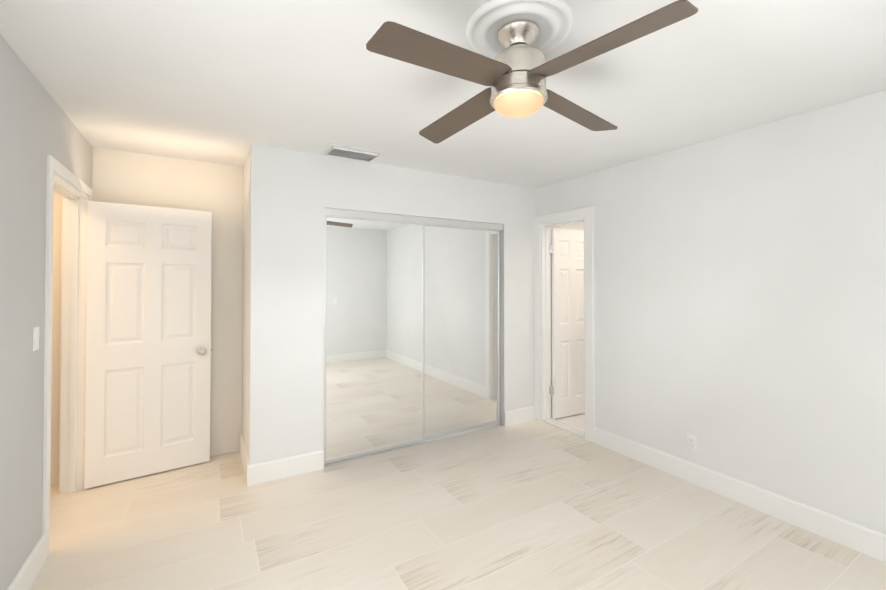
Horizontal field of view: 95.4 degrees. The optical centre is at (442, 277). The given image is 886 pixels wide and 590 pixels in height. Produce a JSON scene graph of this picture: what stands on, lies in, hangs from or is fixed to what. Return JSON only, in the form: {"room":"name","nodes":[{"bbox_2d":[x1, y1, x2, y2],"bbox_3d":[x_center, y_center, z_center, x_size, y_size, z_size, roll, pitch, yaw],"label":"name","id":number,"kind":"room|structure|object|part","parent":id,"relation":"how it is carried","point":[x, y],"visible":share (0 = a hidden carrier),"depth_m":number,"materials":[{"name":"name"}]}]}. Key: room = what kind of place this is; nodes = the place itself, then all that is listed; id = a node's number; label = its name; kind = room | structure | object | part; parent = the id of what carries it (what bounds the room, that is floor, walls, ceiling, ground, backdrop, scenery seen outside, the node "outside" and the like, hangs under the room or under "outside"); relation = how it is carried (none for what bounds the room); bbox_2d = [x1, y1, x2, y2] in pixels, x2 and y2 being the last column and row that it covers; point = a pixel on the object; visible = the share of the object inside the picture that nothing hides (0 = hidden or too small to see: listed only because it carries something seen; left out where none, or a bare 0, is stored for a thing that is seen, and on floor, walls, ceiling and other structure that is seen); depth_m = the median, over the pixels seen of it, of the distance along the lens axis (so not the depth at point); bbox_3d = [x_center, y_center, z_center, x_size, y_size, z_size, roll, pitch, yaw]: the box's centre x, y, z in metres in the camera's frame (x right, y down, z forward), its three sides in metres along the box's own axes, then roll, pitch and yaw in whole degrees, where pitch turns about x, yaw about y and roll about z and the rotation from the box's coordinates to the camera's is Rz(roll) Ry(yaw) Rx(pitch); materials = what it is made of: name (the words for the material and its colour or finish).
{"room":"empty bedroom","nodes":[
{"label":"empty bedroom","id":0,"kind":"room"},
{"bbox_2d":[0,34,92,589],"bbox_3d":[-1.439,0.234,0.916,0.120,2.440,4.690,0,-1,-31],"label":"wall","id":1,"kind":"structure","parent":0,"point":[37,126],"depth_m":1.85,"materials":[{"name":"paint"}]},
{"bbox_2d":[7,534,45,589],"bbox_3d":[-1.130,1.379,0.515,0.016,0.140,3.650,0,-1,-31],"label":"baseboard","id":2,"kind":"structure","parent":1,"relation":"attached to","point":[30,569],"depth_m":1.91,"materials":[{"name":"paint"}]},
{"bbox_2d":[33,326,39,350],"bbox_3d":[-1.998,0.302,1.985,0.012,0.114,0.070,0,-1,-31],"label":"light switch","id":3,"kind":"object","parent":1,"relation":"attached to","point":[36,332],"visible":0.98,"depth_m":1.97,"materials":[{"name":"plastic"}]},
{"bbox_2d":[42,155,92,558],"bbox_3d":[-2.303,0.418,2.501,0.016,2.110,0.940,0,-1,-31],"label":"door frame","id":4,"kind":"structure","parent":1,"relation":"attached to","point":[55,165],"depth_m":2.11,"materials":[{"name":"paint"}]},
{"bbox_2d":[54,171,88,492],"bbox_3d":[-2.361,0.448,2.465,0.128,2.050,0.820,0,-1,-31],"label":"trim","id":5,"kind":"structure","parent":1,"relation":"attached to","point":[73,380],"depth_m":2.79,"materials":[{"name":"paint"}]},
{"bbox_2d":[79,227,85,450],"bbox_3d":[-2.519,0.430,2.823,0.034,1.560,0.003,0,-1,-31],"label":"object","id":6,"kind":"structure","parent":1,"relation":"attached to","point":[83,237],"depth_m":2.82,"materials":[{"name":"metal"}]},
{"bbox_2d":[84,201,211,488],"bbox_3d":[-2.184,0.468,3.037,0.755,2.000,0.168,1,-1,-36],"label":"door","id":7,"kind":"structure","parent":1,"relation":"in","point":[148,347],"depth_m":3.00,"materials":[{"name":"paint"}]},
{"bbox_3d":[-1.928,0.585,3.219,0.065,0.065,0.168,1,-1,-36],"label":"knob","id":8,"kind":"part","parent":7,"relation":"part of","materials":[{"name":"silver metal"}]},
{"bbox_2d":[50,147,242,486],"bbox_3d":[-1.554,0.268,3.645,5.270,2.440,0.120,0,-1,-31],"label":"wall","id":9,"kind":"structure","parent":0,"point":[133,178],"depth_m":3.35,"materials":[{"name":"paint"}]},
{"bbox_2d":[242,150,249,456],"bbox_3d":[-1.534,0.263,3.249,0.100,2.440,0.580,0,-1,-31],"label":"wall","id":10,"kind":"structure","parent":0,"point":[245,320],"depth_m":3.20,"materials":[{"name":"paint"}]},
{"bbox_2d":[240,434,250,485],"bbox_3d":[-1.555,1.412,3.156,0.016,0.140,0.696,0,-1,-31],"label":"baseboard","id":11,"kind":"structure","parent":10,"relation":"attached to","point":[247,468],"depth_m":3.01,"materials":[{"name":"paint"}]},
{"bbox_2d":[248,144,583,464],"bbox_3d":[0.493,0.273,4.047,4.400,2.440,0.120,0,-1,-31],"label":"wall","id":12,"kind":"structure","parent":0,"point":[293,194],"depth_m":3.11,"materials":[{"name":"paint"}]},
{"bbox_2d":[251,450,323,484],"bbox_3d":[-1.138,1.410,3.008,0.490,0.140,0.016,0,-1,-31],"label":"baseboard","id":13,"kind":"structure","parent":12,"relation":"attached to","point":[276,469],"depth_m":2.99,"materials":[{"name":"paint"}]},
{"bbox_2d":[323,208,502,465],"bbox_3d":[-0.182,0.473,3.655,1.802,2.030,0.076,0,-1,-31],"label":"mirrored closet doors","id":14,"kind":"structure","parent":12,"relation":"in","point":[412,330],"depth_m":3.55,"materials":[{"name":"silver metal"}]},
{"bbox_2d":[504,405,535,425],"bbox_3d":[0.806,1.424,4.163,0.428,0.140,0.016,0,-1,-31],"label":"baseboard","id":15,"kind":"structure","parent":12,"relation":"attached to","point":[524,414],"depth_m":4.14,"materials":[{"name":"paint"}]},
{"bbox_2d":[0,0,885,188],"bbox_3d":[0.102,-1.028,2.371,6.800,0.120,5.830,0,-1,-31],"label":"ceiling","id":16,"kind":"structure","parent":0,"point":[227,82],"depth_m":1.98,"materials":[{"name":"paint"}]},
{"bbox_2d":[321,144,382,162],"bbox_3d":[-0.703,-0.947,3.113,0.405,0.024,0.260,0,-1,-31],"label":"ceiling vent","id":17,"kind":"object","parent":16,"relation":"in","point":[348,153],"visible":1,"depth_m":3.09,"materials":[{"name":"white metal"}]},
{"bbox_2d":[366,0,697,143],"bbox_3d":[0.294,-0.808,1.587,0.957,0.340,0.966,0,-1,9],"label":"fan","id":18,"kind":"object","parent":16,"relation":"hanging from","point":[512,42],"visible":1,"depth_m":1.49,"materials":[{"name":"brown wood"}]},
{"bbox_3d":[0.009,-0.742,1.370,0.550,0.062,0.176,0,-1,-31],"label":"blade","id":19,"kind":"part","parent":18,"relation":"part of","materials":[{"name":"brown wood"}]},
{"bbox_3d":[0.078,-0.736,1.872,0.179,0.062,0.551,0,-1,-31],"label":"blade","id":20,"kind":"part","parent":18,"relation":"part of","materials":[{"name":"brown wood"}]},
{"bbox_3d":[0.582,-0.737,1.806,0.551,0.062,0.181,0,-1,-31],"label":"blade","id":21,"kind":"part","parent":18,"relation":"part of","materials":[{"name":"brown wood"}]},
{"bbox_3d":[0.511,-0.743,1.297,0.173,0.062,0.550,0,-1,-31],"label":"blade","id":22,"kind":"part","parent":18,"relation":"part of","materials":[{"name":"brown wood"}]},
{"bbox_2d":[30,413,885,589],"bbox_3d":[0.102,1.522,2.339,6.800,0.100,5.830,0,-1,-31],"label":"floor","id":23,"kind":"structure","parent":0,"point":[535,504],"depth_m":2.34,"materials":[{"name":"beige tile"}]},
{"bbox_2d":[535,90,885,533],"bbox_3d":[1.857,0.259,2.945,0.120,2.440,4.810,0,-1,-31],"label":"wall","id":24,"kind":"structure","parent":0,"point":[740,305],"depth_m":2.58,"materials":[{"name":"paint"}]},
{"bbox_2d":[549,245,550,394],"bbox_3d":[1.130,0.445,4.259,0.034,1.580,0.003,0,-1,-31],"label":"hinge","id":25,"kind":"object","parent":24,"relation":"attached to","point":[549,386],"depth_m":4.25,"materials":[{"name":"silver metal"}]},
{"bbox_2d":[543,418,584,437],"bbox_3d":[1.226,1.486,3.991,0.128,0.012,0.540,0,-1,-31],"label":"threshold","id":26,"kind":"object","parent":24,"relation":"attached to","point":[567,427],"depth_m":3.98,"materials":[{"name":"stone"}]},
{"bbox_2d":[534,206,593,441],"bbox_3d":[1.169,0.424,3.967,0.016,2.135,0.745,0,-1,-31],"label":"door frame","id":27,"kind":"structure","parent":24,"relation":"attached to","point":[587,212],"depth_m":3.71,"materials":[{"name":"paint"}]},
{"bbox_2d":[551,228,584,418],"bbox_3d":[1.393,0.485,4.370,0.544,2.000,0.168,0,-1,-27],"label":"door","id":28,"kind":"structure","parent":24,"relation":"in","point":[568,384],"depth_m":4.33,"materials":[{"name":"paint"}]},
{"bbox_3d":[1.152,0.445,4.256,0.011,1.580,0.042,0,-1,-27],"label":"right door hinge","id":29,"kind":"part","parent":28,"relation":"part of","materials":[{"name":"white wood"}]},
{"bbox_2d":[687,433,696,451],"bbox_3d":[1.794,1.194,2.913,0.009,0.114,0.070,0,-1,-31],"label":"electrical outlet","id":30,"kind":"object","parent":24,"relation":"attached to","point":[692,442],"visible":1,"depth_m":2.91,"materials":[{"name":"plastic"}]},
{"bbox_2d":[593,427,885,562],"bbox_3d":[2.186,1.400,2.245,0.016,0.140,3.235,0,-1,-31],"label":"baseboard","id":31,"kind":"structure","parent":24,"relation":"attached to","point":[856,537],"depth_m":2.55,"materials":[{"name":"paint"}]}
]}

